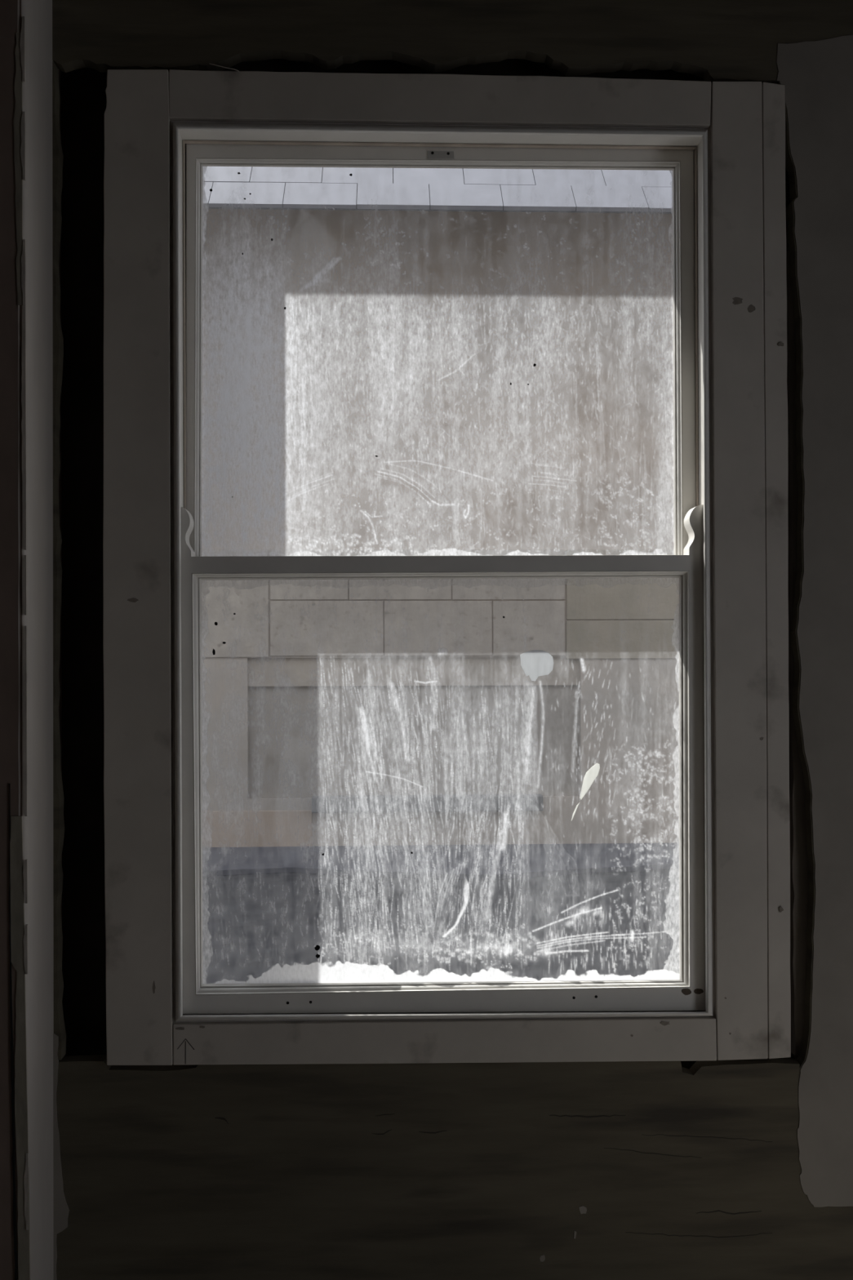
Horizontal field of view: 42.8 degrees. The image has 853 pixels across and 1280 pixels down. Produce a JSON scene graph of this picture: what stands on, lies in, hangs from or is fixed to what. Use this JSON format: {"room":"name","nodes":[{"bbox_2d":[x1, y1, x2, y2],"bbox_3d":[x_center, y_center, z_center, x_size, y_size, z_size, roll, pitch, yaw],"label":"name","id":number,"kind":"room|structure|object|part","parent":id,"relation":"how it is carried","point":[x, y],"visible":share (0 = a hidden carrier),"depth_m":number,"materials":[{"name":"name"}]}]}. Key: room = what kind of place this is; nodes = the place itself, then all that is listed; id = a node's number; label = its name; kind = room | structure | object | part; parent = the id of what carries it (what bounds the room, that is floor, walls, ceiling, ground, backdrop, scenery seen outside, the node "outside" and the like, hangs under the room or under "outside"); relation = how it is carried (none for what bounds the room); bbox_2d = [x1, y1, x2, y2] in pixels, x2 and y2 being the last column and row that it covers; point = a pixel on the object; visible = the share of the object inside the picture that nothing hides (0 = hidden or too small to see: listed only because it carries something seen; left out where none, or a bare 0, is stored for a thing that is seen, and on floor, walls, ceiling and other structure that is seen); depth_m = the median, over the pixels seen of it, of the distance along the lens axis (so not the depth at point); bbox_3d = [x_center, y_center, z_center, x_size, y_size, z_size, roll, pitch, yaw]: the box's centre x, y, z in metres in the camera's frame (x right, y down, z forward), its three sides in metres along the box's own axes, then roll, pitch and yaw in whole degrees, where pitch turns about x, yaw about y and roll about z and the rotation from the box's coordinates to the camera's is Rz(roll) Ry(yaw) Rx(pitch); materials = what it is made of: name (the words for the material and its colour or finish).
{"room":"unfinished room","nodes":[
{"label":"unfinished room","id":0,"kind":"room"},
{"bbox_2d":[0,0,62,1279],"bbox_3d":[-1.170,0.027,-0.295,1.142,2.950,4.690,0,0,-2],"label":"door frame","id":1,"kind":"structure","parent":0,"point":[26,343],"depth_m":1.85,"materials":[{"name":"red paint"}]},
{"bbox_2d":[52,0,852,1279],"bbox_3d":[0.227,-0.013,2.143,5.800,3.352,0.244,0,0,-2],"label":"wall","id":2,"kind":"structure","parent":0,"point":[730,1169],"depth_m":2.03,"materials":[{"name":"grey paint"}]},
{"bbox_2d":[102,69,791,1065],"bbox_3d":[0.038,-0.130,2.151,1.266,1.832,0.308,0,0,-2],"label":"window","id":3,"kind":"structure","parent":2,"relation":"attached to","point":[722,144],"depth_m":2.02,"materials":[{"name":"white paint"}]},
{"bbox_2d":[208,62,239,72],"bbox_3d":[-0.371,-1.049,1.993,0.058,0.022,0.006,0,0,8],"label":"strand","id":4,"kind":"object","parent":3,"relation":"attached to","point":[209,63],"visible":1,"depth_m":1.99,"materials":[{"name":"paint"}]},
{"bbox_3d":[0.027,-0.527,2.095,0.924,0.796,0.003,0,0,-2],"label":"glass pane","id":5,"kind":"part","parent":3,"relation":"part of","materials":[{"name":"clear glass"}]},
{"bbox_3d":[0.026,-0.537,2.086,0.943,0.787,0.031,0,0,-2],"label":"glazing moulding","id":6,"kind":"part","parent":3,"relation":"part of","materials":[{"name":"white paint"}]},
{"bbox_3d":[0.031,0.267,2.038,0.914,0.780,0.003,0,0,-2],"label":"glass pane","id":7,"kind":"part","parent":3,"relation":"part of","materials":[{"name":"clear glass"}]},
{"bbox_3d":[0.032,-0.539,2.091,0.992,0.842,0.040,0,0,-2],"label":"sash","id":8,"kind":"part","parent":3,"relation":"part of","materials":[{"name":"white paint"}]},
{"bbox_3d":[0.032,0.265,2.029,0.936,0.789,0.031,0,0,-2],"label":"glazing moulding","id":9,"kind":"part","parent":3,"relation":"part of","materials":[{"name":"white paint"}]},
{"bbox_3d":[0.037,0.272,2.035,0.993,0.866,0.040,0,0,-2],"label":"sash","id":10,"kind":"part","parent":3,"relation":"part of","materials":[{"name":"white paint"}]},
{"label":"outside","id":11,"kind":"structure","parent":0,"visible":0},
{"bbox_2d":[202,868,679,983],"bbox_3d":[-0.181,1.005,5.372,11.000,0.300,6.238,0,0,-2],"label":"road","id":12,"kind":"structure","parent":11,"point":[264,918],"depth_m":3.25,"materials":[{"name":"grey asphalt"}]},
{"bbox_2d":[201,166,679,847],"bbox_3d":[-0.191,-1.278,5.478,9.000,4.266,3.453,0,0,-2],"label":"outbuilding","id":13,"kind":"structure","parent":12,"relation":"on","point":[622,633],"depth_m":4.41,"materials":[{"name":"stone"}]},
{"bbox_3d":[0.005,0.658,4.381,0.929,0.064,0.045,0,0,-2],"label":"window sill","id":14,"kind":"part","parent":13,"relation":"part of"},
{"bbox_2d":[202,842,679,879],"bbox_3d":[-0.138,0.837,4.106,7.000,0.019,0.594,0,0,-2],"label":"paving","id":15,"kind":"object","parent":12,"relation":"on","point":[533,860],"visible":0.55,"depth_m":4.08,"materials":[{"name":"grey concrete"}]}
]}

